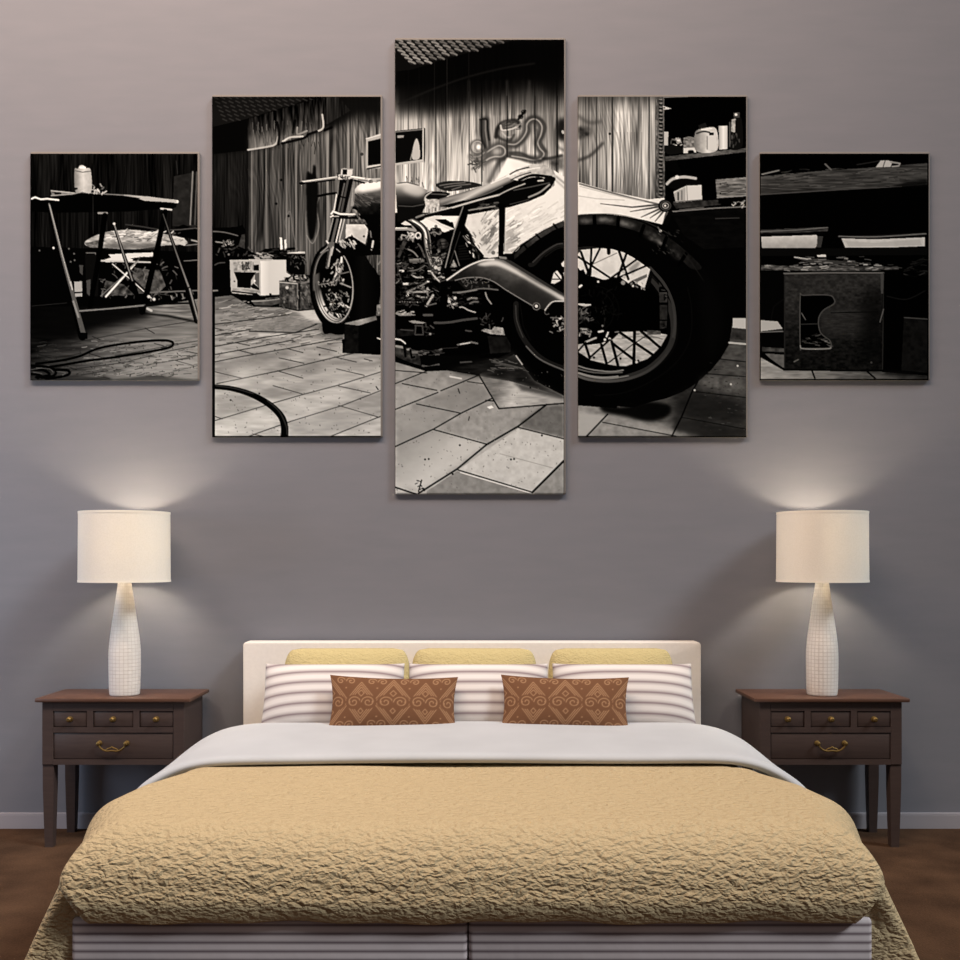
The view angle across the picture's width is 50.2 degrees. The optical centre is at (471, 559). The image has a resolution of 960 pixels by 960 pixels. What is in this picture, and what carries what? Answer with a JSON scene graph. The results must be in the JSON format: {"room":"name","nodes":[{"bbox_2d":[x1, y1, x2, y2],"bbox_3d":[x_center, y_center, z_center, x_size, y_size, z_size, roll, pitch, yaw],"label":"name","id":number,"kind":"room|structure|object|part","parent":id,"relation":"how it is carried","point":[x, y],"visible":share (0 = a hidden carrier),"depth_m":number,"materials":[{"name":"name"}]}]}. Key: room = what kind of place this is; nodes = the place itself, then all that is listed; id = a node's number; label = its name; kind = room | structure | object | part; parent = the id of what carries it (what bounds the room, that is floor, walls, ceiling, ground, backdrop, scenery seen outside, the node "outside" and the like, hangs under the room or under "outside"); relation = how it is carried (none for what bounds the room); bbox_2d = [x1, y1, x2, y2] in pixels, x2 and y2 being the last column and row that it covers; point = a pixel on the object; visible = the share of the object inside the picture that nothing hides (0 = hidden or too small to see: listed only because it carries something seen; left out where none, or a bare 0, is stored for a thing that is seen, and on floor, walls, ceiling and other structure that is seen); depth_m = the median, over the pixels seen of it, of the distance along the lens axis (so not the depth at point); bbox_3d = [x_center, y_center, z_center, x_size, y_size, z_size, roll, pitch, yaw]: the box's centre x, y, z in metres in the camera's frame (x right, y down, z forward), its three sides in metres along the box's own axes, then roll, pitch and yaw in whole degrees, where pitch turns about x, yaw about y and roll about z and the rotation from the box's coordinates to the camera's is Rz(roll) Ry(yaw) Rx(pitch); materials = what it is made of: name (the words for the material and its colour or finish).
{"room":"bedroom","nodes":[
{"label":"bedroom","id":0,"kind":"room"},
{"bbox_2d":[0,0,959,812],"bbox_3d":[0.000,-1.018,5.060,9.200,4.750,0.120,0,0,0],"label":"wall","id":1,"kind":"structure","parent":0,"point":[272,538],"depth_m":5.00,"materials":[{"name":"paint"}]},
{"bbox_2d":[30,152,199,380],"bbox_3d":[-1.736,-1.429,4.989,0.826,1.113,0.021,0,0,0],"label":"canvas panel","id":2,"kind":"object","parent":1,"relation":"attached to","point":[115,236],"visible":1,"depth_m":4.98,"materials":[{"name":"black fabric"}]},
{"bbox_2d":[212,95,382,437],"bbox_3d":[-0.849,-1.429,4.989,0.831,1.667,0.021,0,0,0],"label":"canvas panel","id":3,"kind":"object","parent":1,"relation":"attached to","point":[297,180],"visible":1,"depth_m":4.98,"materials":[{"name":"grey fabric"}]},
{"bbox_2d":[0,813,959,828],"bbox_3d":[0.000,1.269,4.993,9.200,0.076,0.014,0,0,0],"label":"baseboard","id":4,"kind":"structure","parent":1,"relation":"attached to","point":[7,820],"depth_m":4.99,"materials":[{"name":"grey paint"}]},
{"bbox_2d":[395,38,565,494],"bbox_3d":[0.041,-1.429,4.989,0.833,2.220,0.021,0,0,0],"label":"canvas panel","id":5,"kind":"object","parent":1,"relation":"attached to","point":[480,123],"visible":1,"depth_m":4.98,"materials":[{"name":"black fabric"}]},
{"bbox_2d":[577,95,747,437],"bbox_3d":[0.928,-1.429,4.989,0.828,1.667,0.021,0,0,0],"label":"canvas panel","id":6,"kind":"object","parent":1,"relation":"attached to","point":[662,180],"visible":1,"depth_m":4.98,"materials":[{"name":"black fabric"}]},
{"bbox_2d":[759,152,929,380],"bbox_3d":[1.813,-1.429,4.989,0.831,1.113,0.021,0,0,0],"label":"canvas panel","id":7,"kind":"object","parent":1,"relation":"attached to","point":[844,237],"visible":1,"depth_m":4.98,"materials":[{"name":"black fabric"}]},
{"bbox_2d":[0,829,959,959],"bbox_3d":[0.000,1.337,2.260,9.200,0.060,5.720,0,0,0],"label":"floor","id":8,"kind":"structure","parent":0,"point":[921,875],"depth_m":4.17,"materials":[{"name":"wood"}]},
{"bbox_2d":[35,689,208,846],"bbox_3d":[-1.627,0.967,4.802,0.703,0.681,0.352,0,0,0],"label":"nightstand","id":9,"kind":"object","parent":8,"relation":"on","point":[80,726],"visible":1,"depth_m":4.65,"materials":[{"name":"brown wood"}]},
{"bbox_3d":[-1.925,1.118,4.680,0.050,0.378,0.050,0,0,0],"label":"leg","id":10,"kind":"part","parent":9,"relation":"part of","materials":[{"name":"brown wood"}]},
{"bbox_3d":[-1.824,0.722,4.640,0.026,0.026,0.028,0,0,0],"label":"knob","id":11,"kind":"part","parent":9,"relation":"part of","materials":[{"name":"gold metal"}]},
{"bbox_3d":[-1.824,0.722,4.752,0.148,0.069,0.196,0,0,0],"label":"drawer","id":12,"kind":"part","parent":9,"relation":"part of","materials":[{"name":"brown wood"}]},
{"bbox_3d":[-1.925,1.118,4.935,0.050,0.378,0.050,0,0,0],"label":"leg","id":13,"kind":"part","parent":9,"relation":"part of","materials":[{"name":"brown wood"}]},
{"bbox_3d":[-1.628,0.722,4.640,0.026,0.026,0.028,0,0,0],"label":"knob","id":14,"kind":"part","parent":9,"relation":"part of","materials":[{"name":"gold metal"}]},
{"bbox_3d":[-1.628,0.844,4.641,0.148,0.049,0.027,0,0,0],"label":"handle","id":15,"kind":"part","parent":9,"relation":"part of","materials":[{"name":"gold metal"}]},
{"bbox_3d":[-1.628,0.844,4.772,0.540,0.117,0.236,0,0,0],"label":"drawer","id":16,"kind":"part","parent":9,"relation":"part of","materials":[{"name":"brown wood"}]},
{"bbox_3d":[-1.628,0.722,4.752,0.177,0.069,0.196,0,0,0],"label":"drawer","id":17,"kind":"part","parent":9,"relation":"part of","materials":[{"name":"brown wood"}]},
{"bbox_2d":[77,510,170,695],"bbox_3d":[-1.614,0.202,4.764,0.413,0.849,0.413,0,0,0],"label":"table lamp","id":18,"kind":"object","parent":9,"relation":"on","point":[124,548],"visible":1,"depth_m":4.62,"materials":[{"name":"beige fabric"}]},
{"bbox_3d":[-1.614,-0.060,4.764,0.411,0.323,0.411,0,0,0],"label":"lamp shade","id":19,"kind":"part","parent":18,"relation":"part of","materials":[{"name":"fabric"}]},
{"bbox_3d":[-1.614,0.097,4.764,0.413,0.010,0.413,0,0,0],"label":"shade trim","id":20,"kind":"part","parent":18,"relation":"part of","materials":[{"name":"white fabric"}]},
{"bbox_3d":[-1.614,-0.218,4.764,0.409,0.010,0.409,0,0,0],"label":"shade trim","id":21,"kind":"part","parent":18,"relation":"part of","materials":[{"name":"white fabric"}]},
{"bbox_3d":[-1.432,0.722,4.640,0.026,0.026,0.028,0,0,0],"label":"knob","id":22,"kind":"part","parent":9,"relation":"part of","materials":[{"name":"gold metal"}]},
{"bbox_3d":[-1.432,0.722,4.752,0.148,0.069,0.196,0,0,0],"label":"drawer","id":23,"kind":"part","parent":9,"relation":"part of","materials":[{"name":"brown wood"}]},
{"bbox_2d":[72,640,871,959],"bbox_3d":[0.000,0.849,3.928,2.250,0.917,2.105,0,0,0],"label":"bed","id":24,"kind":"object","parent":8,"relation":"on","point":[762,939],"visible":0.26,"depth_m":2.88,"materials":[{"name":"white fabric"}]},
{"bbox_2d":[261,663,404,722],"bbox_3d":[-0.625,0.644,4.627,0.671,0.346,0.178,0,0,-5],"label":"striped pillow","id":25,"kind":"object","parent":24,"relation":"on","point":[294,693],"visible":0.49,"depth_m":4.58,"materials":[{"name":"fabric"}]},
{"bbox_2d":[285,648,408,678],"bbox_3d":[-0.584,0.594,4.780,0.590,0.362,0.148,0,0,-4],"label":"pillow","id":26,"kind":"object","parent":24,"relation":"on","point":[302,655],"visible":0.29,"depth_m":4.77,"materials":[{"name":"fabric"}]},
{"bbox_2d":[137,721,804,788],"bbox_3d":[0.000,0.876,4.171,2.667,0.336,0.658,0,0,0],"label":"sheet","id":27,"kind":"object","parent":24,"relation":"on","point":[459,741],"visible":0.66,"depth_m":4.04,"materials":[{"name":"white fabric"}]},
{"bbox_2d":[329,675,457,725],"bbox_3d":[-0.345,0.632,4.489,0.573,0.251,0.128,0,0,-5],"label":"cushion","id":28,"kind":"object","parent":27,"relation":"on","point":[357,701],"visible":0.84,"depth_m":4.45,"materials":[{"name":"brown fabric"}]},
{"bbox_2d":[501,675,628,725],"bbox_3d":[0.407,0.632,4.489,0.565,0.249,0.126,0,0,4],"label":"cushion","id":29,"kind":"object","parent":27,"relation":"on","point":[527,700],"visible":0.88,"depth_m":4.45,"materials":[{"name":"brown fabric"}]},
{"bbox_3d":[0.000,0.824,4.930,2.182,0.867,0.100,0,0,0],"label":"headboard","id":30,"kind":"part","parent":24,"relation":"part of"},
{"bbox_2d":[25,763,919,959],"bbox_3d":[0.000,1.022,3.458,2.777,0.541,1.247,0,0,0],"label":"bedspread","id":31,"kind":"object","parent":24,"relation":"on","point":[355,843],"visible":0.92,"depth_m":2.88,"materials":[{"name":"yellow fabric"}]},
{"bbox_2d":[412,648,535,663],"bbox_3d":[0.010,0.594,4.780,0.590,0.362,0.146,0,0,3],"label":"pillow","id":32,"kind":"object","parent":24,"relation":"on","point":[428,655],"visible":0.21,"depth_m":4.77,"materials":[{"name":"fabric"}]},
{"bbox_2d":[409,663,547,720],"bbox_3d":[0.032,0.644,4.627,0.670,0.346,0.180,0,0,4],"label":"striped pillow","id":33,"kind":"object","parent":24,"relation":"on","point":[479,691],"visible":0.46,"depth_m":4.59,"materials":[{"name":"fabric"}]},
{"bbox_2d":[548,648,672,677],"bbox_3d":[0.650,0.594,4.780,0.590,0.362,0.148,0,0,-4],"label":"pillow","id":34,"kind":"object","parent":24,"relation":"on","point":[566,655],"visible":0.23,"depth_m":4.77,"materials":[{"name":"fabric"}]},
{"bbox_2d":[552,663,695,723],"bbox_3d":[0.683,0.644,4.627,0.671,0.346,0.175,0,0,4],"label":"striped pillow","id":35,"kind":"object","parent":24,"relation":"on","point":[655,692],"visible":0.38,"depth_m":4.59,"materials":[{"name":"fabric"}]},
{"bbox_2d":[735,689,909,846],"bbox_3d":[1.629,0.967,4.802,0.703,0.681,0.352,0,0,0],"label":"nightstand","id":36,"kind":"object","parent":8,"relation":"on","point":[786,726],"visible":0.98,"depth_m":4.65,"materials":[{"name":"brown wood"}]},
{"bbox_3d":[1.432,0.722,4.752,0.148,0.069,0.196,0,0,0],"label":"drawer","id":37,"kind":"part","parent":36,"relation":"part of","materials":[{"name":"brown wood"}]},
{"bbox_3d":[1.432,0.722,4.640,0.026,0.026,0.028,0,0,0],"label":"knob","id":38,"kind":"part","parent":36,"relation":"part of","materials":[{"name":"gold metal"}]},
{"bbox_2d":[776,510,869,695],"bbox_3d":[1.627,0.202,4.764,0.413,0.849,0.413,0,0,0],"label":"table lamp","id":39,"kind":"object","parent":36,"relation":"on","point":[821,548],"visible":1,"depth_m":4.63,"materials":[{"name":"beige fabric"}]},
{"bbox_3d":[1.627,-0.060,4.764,0.411,0.323,0.411,0,0,0],"label":"lamp shade","id":40,"kind":"part","parent":39,"relation":"part of","materials":[{"name":"fabric"}]},
{"bbox_3d":[1.627,-0.218,4.764,0.409,0.010,0.409,0,0,0],"label":"shade trim","id":41,"kind":"part","parent":39,"relation":"part of","materials":[{"name":"white fabric"}]},
{"bbox_3d":[1.627,0.097,4.764,0.413,0.010,0.413,0,0,0],"label":"shade trim","id":42,"kind":"part","parent":39,"relation":"part of","materials":[{"name":"white fabric"}]},
{"bbox_3d":[1.628,0.844,4.772,0.540,0.117,0.236,0,0,0],"label":"drawer","id":43,"kind":"part","parent":36,"relation":"part of","materials":[{"name":"brown wood"}]},
{"bbox_3d":[1.628,0.722,4.752,0.177,0.069,0.196,0,0,0],"label":"drawer","id":44,"kind":"part","parent":36,"relation":"part of","materials":[{"name":"brown wood"}]},
{"bbox_3d":[1.628,0.844,4.641,0.148,0.049,0.027,0,0,0],"label":"handle","id":45,"kind":"part","parent":36,"relation":"part of","materials":[{"name":"gold metal"}]},
{"bbox_3d":[1.628,0.722,4.640,0.026,0.026,0.028,0,0,0],"label":"knob","id":46,"kind":"part","parent":36,"relation":"part of","materials":[{"name":"gold metal"}]},
{"bbox_3d":[1.925,1.118,4.935,0.050,0.378,0.050,0,0,0],"label":"leg","id":47,"kind":"part","parent":36,"relation":"part of","materials":[{"name":"brown wood"}]},
{"bbox_3d":[1.824,0.722,4.752,0.148,0.069,0.196,0,0,0],"label":"drawer","id":48,"kind":"part","parent":36,"relation":"part of","materials":[{"name":"brown wood"}]},
{"bbox_3d":[1.824,0.722,4.640,0.026,0.026,0.028,0,0,0],"label":"knob","id":49,"kind":"part","parent":36,"relation":"part of","materials":[{"name":"gold metal"}]},
{"bbox_3d":[1.925,1.118,4.680,0.050,0.378,0.050,0,0,0],"label":"leg","id":50,"kind":"part","parent":36,"relation":"part of","materials":[{"name":"brown wood"}]}
]}

